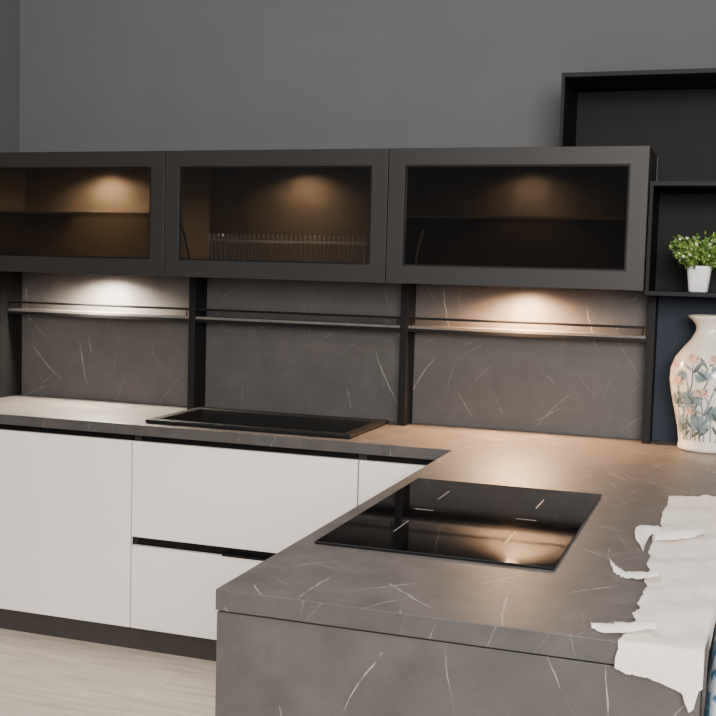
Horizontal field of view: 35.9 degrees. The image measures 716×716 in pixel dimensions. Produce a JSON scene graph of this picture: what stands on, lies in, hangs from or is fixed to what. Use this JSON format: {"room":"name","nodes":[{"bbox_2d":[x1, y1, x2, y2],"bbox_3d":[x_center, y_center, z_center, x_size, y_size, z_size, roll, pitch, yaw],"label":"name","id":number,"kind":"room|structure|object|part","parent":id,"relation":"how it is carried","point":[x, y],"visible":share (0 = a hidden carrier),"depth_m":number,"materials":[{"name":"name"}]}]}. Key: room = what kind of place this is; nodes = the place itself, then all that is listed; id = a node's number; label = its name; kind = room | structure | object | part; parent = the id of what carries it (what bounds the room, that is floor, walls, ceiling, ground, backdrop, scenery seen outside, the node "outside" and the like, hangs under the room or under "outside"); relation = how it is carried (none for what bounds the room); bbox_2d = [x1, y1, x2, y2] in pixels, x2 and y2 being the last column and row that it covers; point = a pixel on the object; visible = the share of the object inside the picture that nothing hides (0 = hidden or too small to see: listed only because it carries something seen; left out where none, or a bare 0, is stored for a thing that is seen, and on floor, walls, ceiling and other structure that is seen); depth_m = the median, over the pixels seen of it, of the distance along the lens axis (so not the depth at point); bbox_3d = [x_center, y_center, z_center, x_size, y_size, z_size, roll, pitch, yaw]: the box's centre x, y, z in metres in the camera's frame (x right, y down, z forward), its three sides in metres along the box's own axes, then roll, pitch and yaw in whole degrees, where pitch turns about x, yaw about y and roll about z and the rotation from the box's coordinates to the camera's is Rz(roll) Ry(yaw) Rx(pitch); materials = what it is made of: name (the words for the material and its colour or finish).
{"room":"kitchen","nodes":[
{"label":"kitchen","id":0,"kind":"room"},
{"bbox_2d":[0,0,19,151],"bbox_3d":[-2.537,-0.350,2.324,0.115,3.200,5.790,3,5,19],"label":"wall","id":1,"kind":"structure","parent":0,"point":[9,9],"depth_m":4.92,"materials":[{"name":"grey paint"}]},
{"bbox_2d":[0,628,215,715],"bbox_3d":[0.427,1.427,1.486,6.400,0.050,5.900,3,5,19],"label":"floor","id":2,"kind":"structure","parent":0,"point":[41,675],"depth_m":4.01,"materials":[{"name":"beige wood"}]},
{"bbox_2d":[0,424,139,626],"bbox_3d":[-1.221,0.629,4.675,0.923,0.755,0.565,3,5,19],"label":"base cabinet","id":3,"kind":"object","parent":2,"relation":"on","point":[67,540],"visible":0.7,"depth_m":4.35,"materials":[{"name":"white paint"}]},
{"bbox_3d":[-1.288,0.301,4.426,0.887,0.067,0.015,3,5,19],"label":"handle rail","id":4,"kind":"part","parent":3,"relation":"part of","materials":[{"name":"black paint"}]},
{"bbox_2d":[0,608,215,660],"bbox_3d":[-0.711,1.103,4.296,2.190,0.100,0.020,3,5,19],"label":"plinth","id":5,"kind":"object","parent":2,"relation":"on","point":[101,633],"visible":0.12,"depth_m":4.38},
{"bbox_2d":[131,436,363,639],"bbox_3d":[-0.351,0.676,4.377,0.915,0.755,0.571,3,5,19],"label":"base cabinet","id":6,"kind":"object","parent":2,"relation":"on","point":[205,514],"visible":0.56,"depth_m":4.15,"materials":[{"name":"white paint"}]},
{"bbox_3d":[-0.444,0.906,4.139,0.911,0.325,0.020,3,5,19],"label":"drawer","id":7,"kind":"part","parent":6,"relation":"part of","materials":[{"name":"white paint"}]},
{"bbox_3d":[-0.429,0.730,4.153,0.879,0.080,0.030,3,5,19],"label":"handle rail","id":8,"kind":"part","parent":6,"relation":"part of","materials":[{"name":"black metal"}]},
{"bbox_3d":[-0.433,0.526,4.109,0.911,0.371,0.020,3,5,19],"label":"drawer","id":9,"kind":"part","parent":6,"relation":"part of","materials":[{"name":"white laminate"}]},
{"bbox_3d":[-0.387,0.742,4.106,0.250,0.010,0.028,3,5,19],"label":"handle","id":10,"kind":"part","parent":6,"relation":"part of","materials":[{"name":"black paint"}]},
{"bbox_3d":[-0.417,0.348,4.131,0.879,0.067,0.015,3,5,19],"label":"handle rail","id":11,"kind":"part","parent":6,"relation":"part of","materials":[{"name":"black paint"}]},
{"bbox_2d":[358,454,434,504],"bbox_3d":[0.236,0.707,4.180,0.321,0.755,0.565,3,5,19],"label":"base cabinet","id":12,"kind":"object","parent":2,"relation":"on","point":[377,473],"visible":0.17,"depth_m":3.92,"materials":[{"name":"white paint"}]},
{"bbox_3d":[0.170,0.379,3.932,0.285,0.067,0.015,3,5,19],"label":"handle rail","id":13,"kind":"part","parent":12,"relation":"part of","materials":[{"name":"black paint"}]},
{"bbox_2d":[215,610,714,715],"bbox_3d":[0.692,0.857,3.056,1.225,0.858,2.412,3,5,19],"label":"base cabinet","id":14,"kind":"object","parent":2,"relation":"on","point":[266,666],"visible":0.26,"depth_m":1.97,"materials":[{"name":"grey stone"}]},
{"bbox_2d":[0,394,715,663],"bbox_3d":[-0.320,0.352,3.382,3.460,0.040,2.443,3,5,19],"label":"countertop","id":15,"kind":"structure","parent":14,"relation":"on","point":[515,608],"depth_m":2.37,"materials":[{"name":"grey stone"}]},
{"bbox_2d":[0,271,21,397],"bbox_3d":[-1.570,-0.110,4.982,0.030,0.563,0.173,3,5,19],"label":"divider panel","id":16,"kind":"object","parent":15,"relation":"on","point":[10,282],"visible":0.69,"depth_m":4.96,"materials":[{"name":"black paint"}]},
{"bbox_2d":[187,277,206,409],"bbox_3d":[-0.681,-0.064,4.706,0.030,0.563,0.123,3,5,19],"label":"divider panel","id":17,"kind":"object","parent":15,"relation":"on","point":[197,285],"visible":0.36,"depth_m":4.67,"materials":[{"name":"black paint"}]},
{"bbox_2d":[145,407,387,438],"bbox_3d":[-0.351,0.347,4.339,0.838,0.212,0.460,3,5,19],"label":"sink","id":18,"kind":"object","parent":15,"relation":"in","point":[205,417],"visible":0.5,"depth_m":4.44,"materials":[{"name":"black metal"}]},
{"bbox_2d":[397,284,415,425],"bbox_3d":[0.197,-0.017,4.409,0.030,0.563,0.123,3,5,19],"label":"divider panel","id":19,"kind":"object","parent":15,"relation":"on","point":[408,291],"visible":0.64,"depth_m":4.36,"materials":[{"name":"black paint"}]},
{"bbox_2d":[315,478,600,569],"bbox_3d":[0.289,0.394,2.751,0.528,0.006,0.840,3,5,19],"label":"induction hob","id":20,"kind":"object","parent":15,"relation":"in","point":[466,521],"visible":1,"depth_m":2.65,"materials":[{"name":"black glass"}]},
{"bbox_2d":[641,295,658,443],"bbox_3d":[1.086,0.039,4.108,0.030,0.548,0.123,3,5,19],"label":"divider panel","id":21,"kind":"object","parent":15,"relation":"on","point":[652,311],"visible":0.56,"depth_m":4.05,"materials":[{"name":"black paint"}]},
{"bbox_2d":[591,495,715,711],"bbox_3d":[0.689,0.464,2.455,0.232,0.125,1.372,3,5,19],"label":"cloth","id":22,"kind":"object","parent":15,"relation":"on","point":[666,642],"visible":1,"depth_m":2.04,"materials":[{"name":"white fabric"}]},
{"bbox_2d":[670,314,715,453],"bbox_3d":[1.253,0.088,3.946,0.272,0.482,0.273,3,5,19],"label":"vase","id":23,"kind":"object","parent":15,"relation":"on","point":[693,369],"visible":1,"depth_m":3.87,"materials":[{"name":"beige ceramic"}]},
{"bbox_3d":[0.841,0.887,2.724,0.018,0.858,1.826,3,5,19],"label":"panel","id":24,"kind":"part","parent":14,"relation":"part of","materials":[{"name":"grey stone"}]},
{"bbox_2d":[704,621,715,715],"bbox_3d":[0.796,0.925,2.046,0.321,0.883,0.382,3,5,19],"label":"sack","id":25,"kind":"object","parent":2,"relation":"on","point":[710,697],"visible":1,"depth_m":1.94,"materials":[{"name":"blue fabric"}]},
{"bbox_2d":[19,0,715,427],"bbox_3d":[1.411,-0.379,4.099,6.400,3.200,0.120,3,5,19],"label":"wall","id":26,"kind":"structure","parent":0,"point":[96,75],"depth_m":4.51,"materials":[{"name":"grey paint"}]},
{"bbox_2d":[0,151,165,275],"bbox_3d":[-1.145,-0.606,4.699,0.924,0.495,0.368,3,5,19],"label":"upper cabinet","id":27,"kind":"object","parent":26,"relation":"attached to","point":[93,212],"visible":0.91,"depth_m":4.50,"materials":[{"name":"metal"}]},
{"bbox_3d":[-1.201,-0.598,4.536,0.808,0.374,0.004,3,5,19],"label":"glass","id":28,"kind":"part","parent":27,"relation":"part of","materials":[{"name":"clear glass"}]},
{"bbox_2d":[22,272,188,405],"bbox_3d":[-1.105,-0.091,4.906,0.900,0.562,0.018,3,5,19],"label":"panel","id":29,"kind":"object","parent":26,"relation":"attached to","point":[106,359],"visible":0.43,"depth_m":4.90,"materials":[{"name":"grey stone"}]},
{"bbox_2d":[8,301,188,321],"bbox_3d":[-1.121,-0.207,4.838,0.900,0.058,0.103,3,5,19],"label":"shelf","id":30,"kind":"object","parent":29,"relation":"attached to","point":[29,311],"visible":0.98,"depth_m":4.79,"materials":[{"name":"black metal"}]},
{"bbox_3d":[-1.136,-0.229,4.790,0.900,0.009,0.006,3,5,19],"label":"rail","id":31,"kind":"part","parent":30,"relation":"part of","materials":[{"name":"black metal"}]},
{"bbox_2d":[164,148,388,282],"bbox_3d":[-0.270,-0.560,4.402,0.921,0.494,0.368,3,5,19],"label":"upper cabinet","id":32,"kind":"object","parent":26,"relation":"attached to","point":[283,214],"visible":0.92,"depth_m":4.23,"materials":[{"name":"metal"}]},
{"bbox_3d":[-0.326,-0.551,4.239,0.805,0.374,0.004,3,5,19],"label":"glass","id":33,"kind":"part","parent":32,"relation":"part of","materials":[{"name":"clear glass"}]},
{"bbox_2d":[205,278,401,421],"bbox_3d":[-0.225,-0.043,4.607,0.896,0.562,0.018,3,5,19],"label":"panel","id":34,"kind":"object","parent":26,"relation":"attached to","point":[353,373],"visible":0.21,"depth_m":4.60,"materials":[{"name":"grey stone"}]},
{"bbox_2d":[195,308,399,330],"bbox_3d":[-0.242,-0.160,4.540,0.896,0.058,0.103,3,5,19],"label":"shelf","id":35,"kind":"object","parent":34,"relation":"attached to","point":[207,319],"visible":0.96,"depth_m":4.49,"materials":[{"name":"black metal"}]},
{"bbox_3d":[-0.257,-0.181,4.492,0.896,0.009,0.006,3,5,19],"label":"rail","id":36,"kind":"part","parent":35,"relation":"part of","materials":[{"name":"black metal"}]},
{"bbox_2d":[386,146,656,290],"bbox_3d":[0.608,-0.512,4.104,0.929,0.495,0.368,3,5,19],"label":"upper cabinet","id":37,"kind":"object","parent":26,"relation":"attached to","point":[569,217],"visible":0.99,"depth_m":3.93,"materials":[{"name":"metal"}]},
{"bbox_3d":[0.552,-0.503,3.942,0.813,0.374,0.004,3,5,19],"label":"glass","id":38,"kind":"part","parent":37,"relation":"part of","materials":[{"name":"clear glass"}]},
{"bbox_2d":[412,284,647,438],"bbox_3d":[0.658,0.004,4.308,0.908,0.562,0.018,3,5,19],"label":"panel","id":39,"kind":"object","parent":26,"relation":"attached to","point":[534,384],"visible":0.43,"depth_m":4.29,"materials":[{"name":"grey stone"}]},
{"bbox_2d":[408,317,645,341],"bbox_3d":[0.642,-0.113,4.240,0.908,0.058,0.103,3,5,19],"label":"shelf","id":40,"kind":"object","parent":39,"relation":"attached to","point":[412,328],"visible":0.96,"depth_m":4.19,"materials":[{"name":"black metal"}]},
{"bbox_3d":[0.627,-0.134,4.192,0.908,0.009,0.006,3,5,19],"label":"rail","id":41,"kind":"part","parent":40,"relation":"part of","materials":[{"name":"black metal"}]},
{"bbox_2d":[559,68,715,296],"bbox_3d":[1.221,-0.603,3.907,0.978,0.769,0.334,3,5,19],"label":"open shelving","id":42,"kind":"object","parent":26,"relation":"attached to","point":[672,112],"visible":0.91,"depth_m":4.07,"materials":[{"name":"black paint"}]},
{"bbox_3d":[0.771,-0.882,4.042,0.012,0.260,0.334,3,5,19],"label":"panel","id":43,"kind":"part","parent":42,"relation":"part of","materials":[{"name":"black paint"}]},
{"bbox_3d":[1.237,-0.979,3.876,0.966,0.015,0.334,3,5,19],"label":"shelf","id":44,"kind":"part","parent":42,"relation":"part of","materials":[{"name":"black paint"}]},
{"bbox_3d":[1.279,-0.802,4.047,0.954,0.362,0.006,3,5,19],"label":"panel","id":45,"kind":"part","parent":42,"relation":"part of","materials":[{"name":"black wood"}]},
{"bbox_3d":[1.060,-0.424,3.974,0.012,0.362,0.334,3,5,19],"label":"panel","id":46,"kind":"part","parent":42,"relation":"part of","materials":[{"name":"black paint"}]},
{"bbox_3d":[1.361,-0.220,3.885,0.660,0.015,0.334,3,5,19],"label":"shelf","id":47,"kind":"part","parent":42,"relation":"part of","materials":[{"name":"black paint"}]},
{"bbox_3d":[1.365,-0.595,3.854,0.648,0.015,0.326,3,5,19],"label":"shelf","id":48,"kind":"part","parent":42,"relation":"part of","materials":[{"name":"black paint"}]},
{"bbox_3d":[1.419,-0.418,4.025,0.636,0.361,0.006,3,5,19],"label":"panel","id":49,"kind":"part","parent":42,"relation":"part of","materials":[{"name":"black wood"}]},
{"bbox_2d":[669,231,715,291],"bbox_3d":[1.192,-0.336,3.829,0.226,0.216,0.269,3,5,19],"label":"potted plant","id":50,"kind":"object","parent":42,"relation":"on","point":[698,261],"visible":1,"depth_m":3.80,"materials":[{"name":"green plant"}]},
{"bbox_3d":[1.182,-0.274,3.835,0.086,0.090,0.086,3,5,19],"label":"pot","id":51,"kind":"part","parent":50,"relation":"part of","materials":[{"name":"white ceramic"}]},
{"bbox_2d":[652,296,715,441],"bbox_3d":[1.418,0.052,4.053,0.633,0.548,0.014,3,5,19],"label":"wall panel","id":52,"kind":"object","parent":26,"relation":"attached to","point":[675,328],"visible":0.6,"depth_m":4.13,"materials":[{"name":"blue paint"}]}
]}

